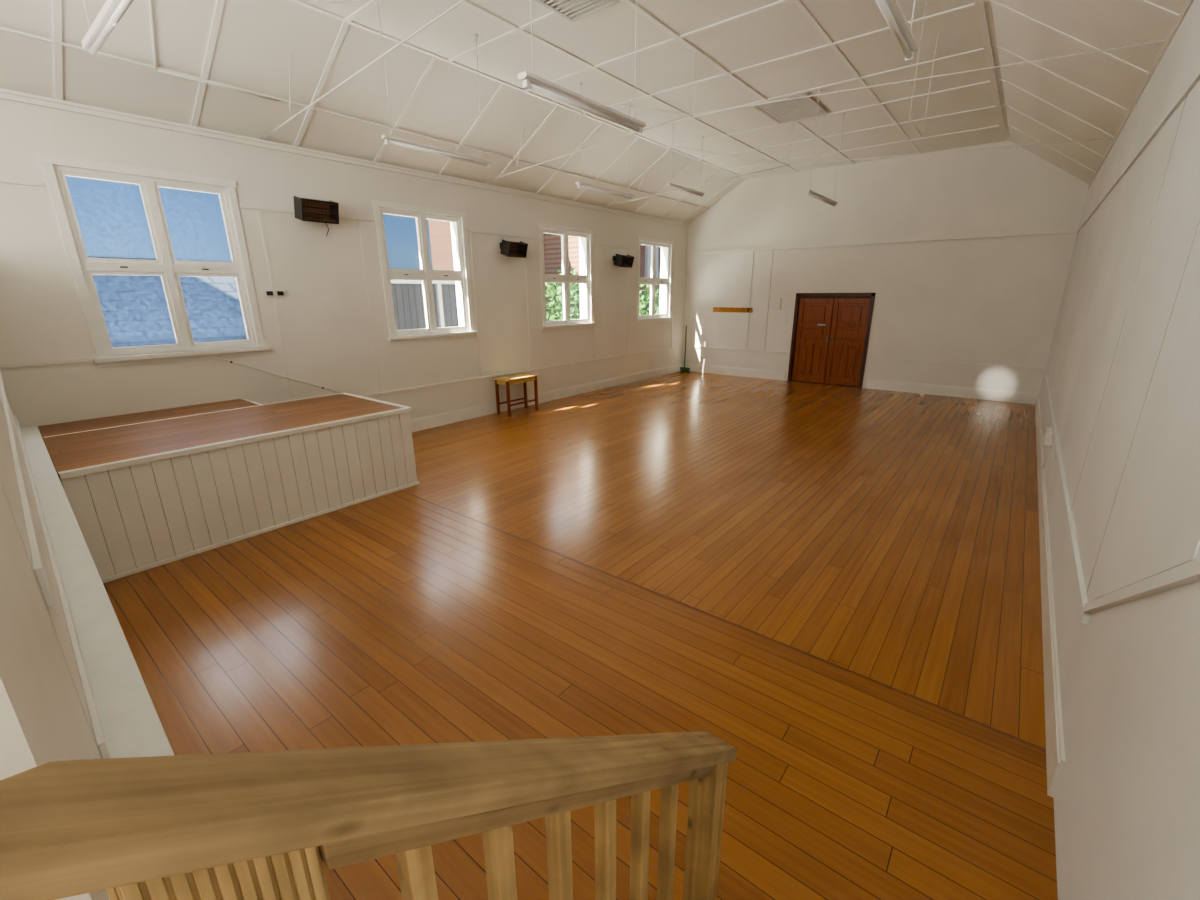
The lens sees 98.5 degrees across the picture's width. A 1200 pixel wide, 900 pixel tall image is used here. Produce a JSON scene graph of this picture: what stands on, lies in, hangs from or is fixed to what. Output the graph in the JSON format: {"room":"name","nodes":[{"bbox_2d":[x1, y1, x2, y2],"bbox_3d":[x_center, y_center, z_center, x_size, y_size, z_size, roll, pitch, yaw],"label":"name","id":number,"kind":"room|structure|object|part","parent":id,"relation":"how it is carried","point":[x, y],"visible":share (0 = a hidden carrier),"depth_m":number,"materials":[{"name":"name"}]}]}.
{"room":"community hall","nodes":[
{"label":"community hall","id":0,"kind":"room"},
{"bbox_2d":[0,389,109,899],"bbox_3d":[-3.037,0.084,2.723,6.753,2.500,0.208,14,22,39],"label":"wall","id":1,"kind":"structure","parent":0,"point":[45,717],"depth_m":0.76,"materials":[{"name":"white paint"}]},
{"bbox_2d":[0,370,110,758],"bbox_3d":[-3.415,0.015,3.053,5.733,0.595,0.014,14,22,39],"label":"trim","id":2,"kind":"structure","parent":1,"relation":"attached to","point":[36,550],"depth_m":1.61,"materials":[{"name":"white wood"}]},
{"bbox_2d":[20,426,173,757],"bbox_3d":[-2.997,0.419,2.874,6.749,0.030,0.128,14,22,39],"label":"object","id":3,"kind":"structure","parent":1,"relation":"attached to","point":[132,726],"depth_m":1.92,"materials":[{"name":"paint"}]},
{"bbox_2d":[0,99,687,483],"bbox_3d":[-2.547,-2.383,8.518,0.300,3.865,15.840,13,21,37],"label":"wall","id":4,"kind":"structure","parent":0,"point":[325,316],"depth_m":6.75,"materials":[{"name":"paint"}]},
{"bbox_2d":[36,153,269,366],"bbox_3d":[-4.698,-1.972,5.632,0.180,1.957,1.609,13,21,37],"label":"window","id":5,"kind":"structure","parent":4,"relation":"in","point":[83,267],"depth_m":5.52,"materials":[{"name":"paint"}]},
{"bbox_2d":[263,290,285,296],"bbox_3d":[-4.043,-1.941,6.411,0.030,0.072,0.241,13,21,37],"label":"wall socket","id":6,"kind":"object","parent":4,"relation":"attached to","point":[267,293],"visible":1,"depth_m":6.40,"materials":[{"name":"white plastic"}]},
{"bbox_2d":[215,357,339,392],"bbox_3d":[-4.084,-0.945,6.669,0.020,0.651,1.405,13,21,37],"label":"cable","id":7,"kind":"object","parent":4,"relation":"attached to","point":[215,357],"visible":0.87,"depth_m":6.55,"materials":[{"name":"paint"}]},
{"bbox_2d":[293,196,338,223],"bbox_3d":[-3.565,-2.999,6.475,0.337,0.292,0.444,13,21,37],"label":"speaker","id":8,"kind":"object","parent":4,"relation":"attached to","point":[305,209],"visible":1,"depth_m":6.45,"materials":[{"name":"black plastic"}]},
{"bbox_2d":[0,177,685,399],"bbox_3d":[-2.517,-2.285,8.322,0.018,2.460,15.540,13,21,37],"label":"trim","id":9,"kind":"structure","parent":4,"relation":"attached to","point":[2,179],"depth_m":7.58,"materials":[{"name":"paint"}]},
{"bbox_2d":[0,88,689,226],"bbox_3d":[-2.515,-4.112,7.760,0.050,0.073,15.540,13,21,37],"label":"trim","id":10,"kind":"structure","parent":4,"relation":"attached to","point":[7,94],"depth_m":6.03,"materials":[{"name":"white wood"}]},
{"bbox_2d":[372,200,476,343],"bbox_3d":[-2.683,-2.713,8.044,0.180,1.957,1.609,13,21,37],"label":"window","id":11,"kind":"structure","parent":4,"relation":"in","point":[431,332],"depth_m":8.01,"materials":[{"name":"paint"}]},
{"bbox_2d":[500,239,527,257],"bbox_3d":[-1.518,-3.503,9.002,0.333,0.282,0.422,13,21,37],"label":"speaker","id":12,"kind":"object","parent":4,"relation":"attached to","point":[508,248],"visible":1,"depth_m":8.96,"materials":[{"name":"black plastic"}]},
{"bbox_2d":[410,364,682,431],"bbox_3d":[-0.730,-1.219,10.966,0.020,0.200,9.850,13,21,37],"label":"baseboard","id":13,"kind":"structure","parent":4,"relation":"attached to","point":[418,424],"depth_m":10.34,"materials":[{"name":"white wood"}]},
{"bbox_2d":[538,223,595,330],"bbox_3d":[-0.668,-3.454,10.456,0.180,1.957,1.609,13,21,37],"label":"window","id":14,"kind":"structure","parent":4,"relation":"in","point":[564,278],"depth_m":10.47,"materials":[{"name":"paint"}]},
{"bbox_2d":[613,254,633,267],"bbox_3d":[0.504,-4.189,11.439,0.333,0.282,0.422,13,21,37],"label":"speaker","id":15,"kind":"object","parent":4,"relation":"attached to","point":[619,260],"visible":1,"depth_m":11.35,"materials":[{"name":"black plastic"}]},
{"bbox_2d":[636,237,673,322],"bbox_3d":[1.347,-4.195,12.867,0.180,1.957,1.609,13,21,37],"label":"window","id":16,"kind":"structure","parent":4,"relation":"in","point":[652,280],"depth_m":12.92,"materials":[{"name":"paint"}]},
{"bbox_2d":[0,0,745,223],"bbox_3d":[-2.049,-4.452,7.265,1.850,1.194,16.140,13,21,37],"label":"ceiling","id":17,"kind":"structure","parent":0,"point":[255,39],"depth_m":5.73,"materials":[{"name":"paint"}]},
{"bbox_2d":[148,0,278,101],"bbox_3d":[-3.858,-3.843,4.865,0.655,0.530,1.516,0,17,2],"label":"conduit","id":18,"kind":"object","parent":17,"relation":"attached to","point":[149,1],"visible":1,"depth_m":4.89,"materials":[{"name":"paint"}]},
{"bbox_2d":[103,371,1057,899],"bbox_3d":[0.543,0.264,6.549,8.420,0.100,16.140,13,21,37],"label":"floor","id":19,"kind":"structure","parent":0,"point":[890,538],"depth_m":3.44,"materials":[{"name":"brown wood"}]},
{"bbox_2d":[38,392,418,582],"bbox_3d":[-3.819,0.086,5.486,2.208,0.906,2.787,13,21,37],"label":"stage","id":20,"kind":"object","parent":19,"relation":"on","point":[199,478],"visible":0.97,"depth_m":4.64,"materials":[{"name":"white wood"}]},
{"bbox_2d":[0,731,736,899],"bbox_3d":[-0.043,0.935,0.954,0.094,1.858,1.178,13,21,37],"label":"stair railing","id":21,"kind":"object","parent":19,"relation":"on","point":[261,825],"visible":1,"depth_m":0.48,"materials":[{"name":"brown wood"}]},
{"bbox_3d":[-0.316,0.802,0.573,0.059,1.137,0.126,13,21,37],"label":"reeded post","id":22,"kind":"part","parent":21,"relation":"part of","materials":[{"name":"brown wood"}]},
{"bbox_3d":[-0.003,0.581,0.894,0.045,0.688,0.844,13,21,37],"label":"sub rail","id":23,"kind":"part","parent":21,"relation":"part of","materials":[{"name":"brown wood"}]},
{"bbox_3d":[0.287,1.232,1.469,0.073,0.988,0.073,13,21,37],"label":"newel post","id":24,"kind":"part","parent":21,"relation":"part of","materials":[{"name":"brown wood"}]},
{"bbox_2d":[493,373,538,416],"bbox_3d":[-1.530,-1.028,9.544,0.380,0.665,0.780,13,21,37],"label":"side table","id":25,"kind":"object","parent":19,"relation":"on","point":[523,378],"visible":1,"depth_m":9.40,"materials":[{"name":"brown wood"}]},
{"bbox_3d":[-1.858,-0.959,9.377,0.044,0.634,0.044,13,21,37],"label":"leg","id":26,"kind":"part","parent":25,"relation":"part of","materials":[{"name":"red wood"}]},
{"bbox_3d":[-1.632,-0.908,9.204,0.044,0.634,0.044,13,21,37],"label":"leg","id":27,"kind":"part","parent":25,"relation":"part of","materials":[{"name":"red wood"}]},
{"bbox_3d":[-1.428,-1.118,9.893,0.044,0.634,0.044,13,21,37],"label":"leg","id":28,"kind":"part","parent":25,"relation":"part of","materials":[{"name":"red wood"}]},
{"bbox_3d":[-1.201,-1.067,9.719,0.044,0.634,0.044,13,21,37],"label":"leg","id":29,"kind":"part","parent":25,"relation":"part of","materials":[{"name":"red wood"}]},
{"bbox_2d":[680,326,689,371],"bbox_3d":[2.399,-2.795,14.302,0.280,1.252,0.162,13,21,37],"label":"broom","id":30,"kind":"object","parent":19,"relation":"on","point":[683,369],"visible":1,"depth_m":14.38,"materials":[{"name":"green plastic"}]},
{"bbox_3d":[2.368,-2.855,14.328,0.023,1.153,0.149,3,17,10],"label":"handle","id":31,"kind":"part","parent":30,"relation":"part of","materials":[{"name":"brown wood"}]},
{"bbox_2d":[402,490,1045,749],"bbox_3d":[-0.043,0.944,4.138,5.610,0.002,0.010,13,21,37],"label":"trim","id":32,"kind":"structure","parent":19,"relation":"in","point":[402,490],"depth_m":3.22,"materials":[{"name":"brown wood"}]},
{"bbox_2d":[301,0,1006,178],"bbox_3d":[0.632,-4.347,5.058,5.020,0.150,16.140,13,21,37],"label":"ceiling","id":33,"kind":"structure","parent":0,"point":[606,34],"depth_m":6.16,"materials":[{"name":"paint"}]},
{"bbox_2d":[81,0,133,54],"bbox_3d":[-2.889,-3.021,2.898,1.250,1.095,0.070,13,21,37],"label":"fluorescent light","id":34,"kind":"object","parent":33,"relation":"hanging from","point":[112,11],"visible":1,"depth_m":3.08,"materials":[{"name":"white metal"}]},
{"bbox_3d":[-3.261,-3.142,3.171,0.007,1.018,0.008,13,21,37],"label":"suspension rod","id":35,"kind":"part","parent":34,"relation":"part of","materials":[{"name":"paint"}]},
{"bbox_2d":[260,0,465,139],"bbox_3d":[-0.924,-3.353,3.571,7.801,0.890,0.016,13,21,37],"label":"rod","id":36,"kind":"object","parent":33,"relation":"hanging from","point":[460,1],"visible":1,"depth_m":4.61,"materials":[{"name":"paint"}]},
{"bbox_2d":[377,0,491,167],"bbox_3d":[-1.649,-3.652,5.209,0.068,1.239,1.300,13,21,37],"label":"fluorescent light","id":37,"kind":"object","parent":33,"relation":"hanging from","point":[388,139],"visible":1,"depth_m":5.29,"materials":[{"name":"white metal"}]},
{"bbox_3d":[-1.992,-3.560,4.788,0.040,1.169,0.040,13,21,37],"label":"suspension rod","id":38,"kind":"part","parent":37,"relation":"part of","materials":[{"name":"paint"}]},
{"bbox_3d":[-1.306,-3.812,5.609,0.040,1.169,0.040,13,21,37],"label":"suspension rod","id":39,"kind":"part","parent":37,"relation":"part of","materials":[{"name":"paint"}]},
{"bbox_2d":[534,0,618,21],"bbox_3d":[-0.231,-4.152,4.741,0.600,0.030,0.600,13,21,37],"label":"ceiling vent","id":40,"kind":"object","parent":33,"relation":"in","point":[589,7],"visible":1,"depth_m":4.88,"materials":[{"name":"metal"}]},
{"bbox_2d":[518,0,645,133],"bbox_3d":[-0.074,-3.047,3.450,0.080,1.399,1.300,13,21,37],"label":"fluorescent light","id":41,"kind":"object","parent":33,"relation":"hanging from","point":[531,81],"visible":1,"depth_m":3.53,"materials":[{"name":"white glass"}]},
{"bbox_3d":[-0.417,-2.954,3.029,0.040,1.329,0.040,13,21,37],"label":"suspension rod","id":42,"kind":"part","parent":41,"relation":"part of","materials":[{"name":"paint"}]},
{"bbox_3d":[0.269,-3.207,3.851,0.040,1.329,0.040,13,21,37],"label":"suspension rod","id":43,"kind":"part","parent":41,"relation":"part of","materials":[{"name":"paint"}]},
{"bbox_2d":[0,0,1178,221],"bbox_3d":[0.516,-3.880,5.298,7.829,0.898,15.540,13,21,37],"label":"trim","id":44,"kind":"structure","parent":33,"relation":"attached to","point":[57,42],"depth_m":6.02,"materials":[{"name":"paint"}]},
{"bbox_2d":[576,83,634,199],"bbox_3d":[0.098,-4.295,7.300,0.068,1.239,1.300,13,21,37],"label":"fluorescent light","id":45,"kind":"object","parent":33,"relation":"hanging from","point":[579,184],"visible":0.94,"depth_m":7.40,"materials":[{"name":"white metal"}]},
{"bbox_3d":[-0.245,-4.202,6.879,0.040,1.169,0.040,13,21,37],"label":"suspension rod","id":46,"kind":"part","parent":45,"relation":"part of","materials":[{"name":"paint"}]},
{"bbox_3d":[0.441,-4.455,7.701,0.040,1.169,0.040,13,21,37],"label":"suspension rod","id":47,"kind":"part","parent":45,"relation":"part of","materials":[{"name":"paint"}]},
{"bbox_2d":[667,123,704,196],"bbox_3d":[1.486,-4.893,8.768,0.068,0.959,1.200,13,21,37],"label":"fluorescent light","id":48,"kind":"object","parent":33,"relation":"hanging from","point":[670,185],"visible":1,"depth_m":8.83,"materials":[{"name":"white metal"}]},
{"bbox_3d":[1.174,-4.812,8.385,0.040,0.889,0.040,13,21,37],"label":"suspension rod","id":49,"kind":"part","parent":48,"relation":"part of","materials":[{"name":"paint"}]},
{"bbox_3d":[1.798,-5.042,9.132,0.040,0.889,0.040,13,21,37],"label":"suspension rod","id":50,"kind":"part","parent":48,"relation":"part of","materials":[{"name":"paint"}]},
{"bbox_2d":[753,92,827,123],"bbox_3d":[2.835,-5.053,7.660,0.760,0.030,1.040,13,21,37],"label":"ceiling vent","id":51,"kind":"object","parent":33,"relation":"in","point":[807,107],"visible":0.98,"depth_m":7.64,"materials":[{"name":"metal"}]},
{"bbox_2d":[814,90,820,145],"bbox_3d":[2.909,-4.503,7.016,0.068,0.657,0.088,13,21,37],"label":"rod","id":52,"kind":"object","parent":33,"relation":"hanging from","point":[819,91],"depth_m":7.07,"materials":[{"name":"white metal"}]},
{"bbox_3d":[2.980,-4.280,7.174,0.040,1.229,0.040,13,21,37],"label":"suspension rod","id":53,"kind":"part","parent":52,"relation":"part of","materials":[{"name":"paint"}]},
{"bbox_2d":[805,150,837,206],"bbox_3d":[3.297,-3.992,7.673,0.068,0.576,1.560,13,21,37],"label":"fluorescent light","id":54,"kind":"object","parent":33,"relation":"hanging from","point":[818,196],"depth_m":7.64,"materials":[{"name":"white metal"}]},
{"bbox_3d":[3.729,-4.555,8.070,0.040,1.229,0.040,13,21,37],"label":"suspension rod","id":55,"kind":"part","parent":54,"relation":"part of","materials":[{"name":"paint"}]},
{"bbox_2d":[480,40,1164,182],"bbox_3d":[1.085,-4.091,5.976,7.801,0.890,0.016,13,21,37],"label":"rod","id":56,"kind":"object","parent":33,"relation":"hanging from","point":[693,113],"visible":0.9,"depth_m":5.40,"materials":[{"name":"paint"}]},
{"bbox_2d":[603,122,1112,206],"bbox_3d":[3.095,-4.830,8.381,7.801,0.890,0.016,13,21,37],"label":"rod","id":57,"kind":"object","parent":33,"relation":"attached to","point":[793,122],"visible":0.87,"depth_m":8.34,"materials":[{"name":"paint"}]},
{"bbox_2d":[875,0,918,61],"bbox_3d":[1.547,-2.843,2.553,0.080,1.289,1.050,13,21,37],"label":"fluorescent light","id":58,"kind":"object","parent":33,"relation":"hanging from","point":[891,10],"visible":1,"depth_m":2.78,"materials":[{"name":"white metal"}]},
{"bbox_3d":[1.812,-2.974,2.860,0.040,1.219,0.040,13,21,37],"label":"suspension rod","id":59,"kind":"part","parent":58,"relation":"part of","materials":[{"name":"paint"}]},
{"bbox_2d":[909,0,938,136],"bbox_3d":[3.317,-3.844,5.286,0.010,0.976,0.808,13,21,37],"label":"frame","id":60,"kind":"object","parent":33,"relation":"hanging from","point":[926,0],"visible":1,"depth_m":5.18,"materials":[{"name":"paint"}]},
{"bbox_2d":[974,0,1004,131],"bbox_3d":[4.582,-4.588,6.075,0.070,0.021,7.300,13,21,37],"label":"trim","id":61,"kind":"structure","parent":33,"relation":"attached to","point":[979,4],"depth_m":5.94,"materials":[{"name":"white wood"}]},
{"bbox_2d":[683,141,1088,393],"bbox_3d":[5.471,-3.860,11.768,7.820,4.720,0.300,13,21,37],"label":"wall","id":62,"kind":"structure","parent":0,"point":[994,300],"depth_m":10.77,"materials":[{"name":"paint"}]},
{"bbox_2d":[713,307,751,312],"bbox_3d":[3.394,-3.613,13.322,1.080,0.121,0.082,13,21,37],"label":"rail","id":63,"kind":"object","parent":62,"relation":"attached to","point":[715,309],"visible":1,"depth_m":13.36,"materials":[{"name":"brown wood"}]},
{"bbox_2d":[774,298,781,308],"bbox_3d":[4.322,-3.565,12.576,0.160,0.260,0.061,13,21,37],"label":"switch box","id":64,"kind":"object","parent":62,"relation":"attached to","point":[777,301],"visible":1,"depth_m":12.56,"materials":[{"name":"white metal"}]},
{"bbox_2d":[787,293,874,387],"bbox_3d":[5.423,-2.607,12.166,1.706,2.090,0.320,13,21,37],"label":"door","id":65,"kind":"structure","parent":62,"relation":"in","point":[831,331],"depth_m":12.07,"materials":[{"name":"brown wood"}]},
{"bbox_2d":[683,363,1037,404],"bbox_3d":[5.384,-1.667,12.299,7.776,0.215,0.022,13,21,37],"label":"baseboard","id":66,"kind":"structure","parent":62,"relation":"attached to","point":[942,390],"depth_m":11.18,"materials":[{"name":"white wood"}]},
{"bbox_2d":[683,229,1077,369],"bbox_3d":[5.363,-3.384,11.767,7.820,2.480,0.055,13,21,37],"label":"trim","id":67,"kind":"structure","parent":62,"relation":"attached to","point":[752,250],"depth_m":11.30,"materials":[{"name":"paint"}]},
{"bbox_2d":[991,0,1186,183],"bbox_3d":[3.202,-3.249,3.248,1.550,1.235,16.140,13,21,37],"label":"ceiling","id":68,"kind":"structure","parent":0,"point":[1101,24],"depth_m":5.14,"materials":[{"name":"paint"}]},
{"bbox_2d":[1039,0,1199,899],"bbox_3d":[3.797,-0.953,3.657,0.300,3.865,15.840,13,21,37],"label":"wall","id":69,"kind":"structure","parent":0,"point":[1126,798],"depth_m":2.28,"materials":[{"name":"paint"}]},
{"bbox_2d":[1042,427,1056,468],"bbox_3d":[4.585,0.103,5.305,0.069,0.440,1.200,13,21,37],"label":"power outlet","id":70,"kind":"object","parent":69,"relation":"attached to","point":[1048,439],"visible":0.87,"depth_m":5.58,"materials":[{"name":"white plastic"}]},
{"bbox_2d":[1035,394,1064,797],"bbox_3d":[5.196,0.216,6.094,0.020,0.200,10.390,13,21,37],"label":"baseboard","id":71,"kind":"structure","parent":69,"relation":"attached to","point":[1055,754],"depth_m":2.97,"materials":[{"name":"white wood"}]},
{"bbox_2d":[1044,67,1199,624],"bbox_3d":[3.579,-0.913,3.651,0.020,2.465,15.540,13,21,37],"label":"trim","id":72,"kind":"structure","parent":69,"relation":"attached to","point":[1080,586],"depth_m":3.26,"materials":[{"name":"paint"}]},
{"bbox_2d":[1071,97,1199,593],"bbox_3d":[2.713,-0.593,2.599,0.002,2.380,1.266,13,21,37],"label":"trim","id":73,"kind":"structure","parent":69,"relation":"attached to","point":[1186,97],"depth_m":2.38,"materials":[{"name":"white wood"}]},
{"bbox_2d":[1088,0,1193,188],"bbox_3d":[3.568,-2.748,3.097,0.020,0.058,15.540,13,21,37],"label":"trim","id":74,"kind":"structure","parent":69,"relation":"attached to","point":[1188,3],"depth_m":4.22,"materials":[{"name":"white wood"}]},
{"bbox_2d":[1083,559,1199,612],"bbox_3d":[0.963,-0.012,0.504,0.022,2.520,3.960,13,21,37],"label":"trim","id":75,"kind":"structure","parent":69,"relation":"attached to","point":[1189,573],"depth_m":1.57,"materials":[{"name":"paint"}]},
{"bbox_2d":[1094,257,1199,598],"bbox_3d":[1.875,-0.305,1.593,0.004,2.260,1.000,13,21,37],"label":"wall panel","id":76,"kind":"object","parent":69,"relation":"attached to","point":[1157,531],"depth_m":1.76,"materials":[{"name":"paint"}]},
{"label":"outside","id":77,"kind":"structure","parent":0,"visible":0},
{"bbox_3d":[-10.806,-4.672,24.326,32.340,0.200,65.000,13,21,37],"label":"ground","id":78,"kind":"structure","parent":77,"visible":0},
{"bbox_2d":[89,257,246,347],"bbox_3d":[-10.928,-1.933,9.472,7.500,3.150,10.000,13,21,37],"label":"house","id":79,"kind":"structure","parent":78,"relation":"on","point":[135,311],"depth_m":9.64,"materials":[{"name":"blue tile"}]},
{"bbox_2d":[391,280,458,329],"bbox_3d":[-4.715,-3.109,13.895,3.100,2.770,4.500,13,21,37],"label":"shed","id":80,"kind":"object","parent":78,"relation":"on","point":[408,301],"visible":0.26,"depth_m":12.16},
{"bbox_3d":[-4.723,-4.377,13.511,3.100,0.120,4.500,13,21,37],"label":"roof trim","id":81,"kind":"part","parent":80,"relation":"part of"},
{"bbox_3d":[-3.878,-2.715,12.781,0.080,2.650,0.100,13,21,37],"label":"corner post","id":82,"kind":"part","parent":80,"relation":"part of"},
{"bbox_2d":[428,219,453,270],"bbox_3d":[-4.036,-6.585,18.853,1.600,6.550,4.250,13,21,37],"label":"building","id":83,"kind":"structure","parent":78,"relation":"on","point":[440,231],"depth_m":17.18,"materials":[{"name":"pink brick"}]},
{"bbox_2d":[545,267,579,320],"bbox_3d":[-0.798,-3.475,14.473,1.953,3.090,1.915,13,21,37],"label":"tree","id":84,"kind":"object","parent":78,"relation":"on","point":[574,289],"visible":0.31,"depth_m":14.00,"materials":[{"name":"green plant"}]},
{"bbox_2d":[543,233,660,320],"bbox_3d":[0.534,-8.664,25.207,7.600,6.800,11.700,13,21,37],"label":"brick building","id":85,"kind":"structure","parent":78,"relation":"on","point":[552,242],"depth_m":19.80,"materials":[{"name":"brick"}]},
{"bbox_2d":[639,284,659,314],"bbox_3d":[1.767,-4.423,18.058,1.798,2.802,1.812,7,18,23],"label":"tree","id":86,"kind":"object","parent":78,"relation":"on","point":[644,299],"visible":0.2,"depth_m":17.50,"materials":[{"name":"green plant"}]}
]}

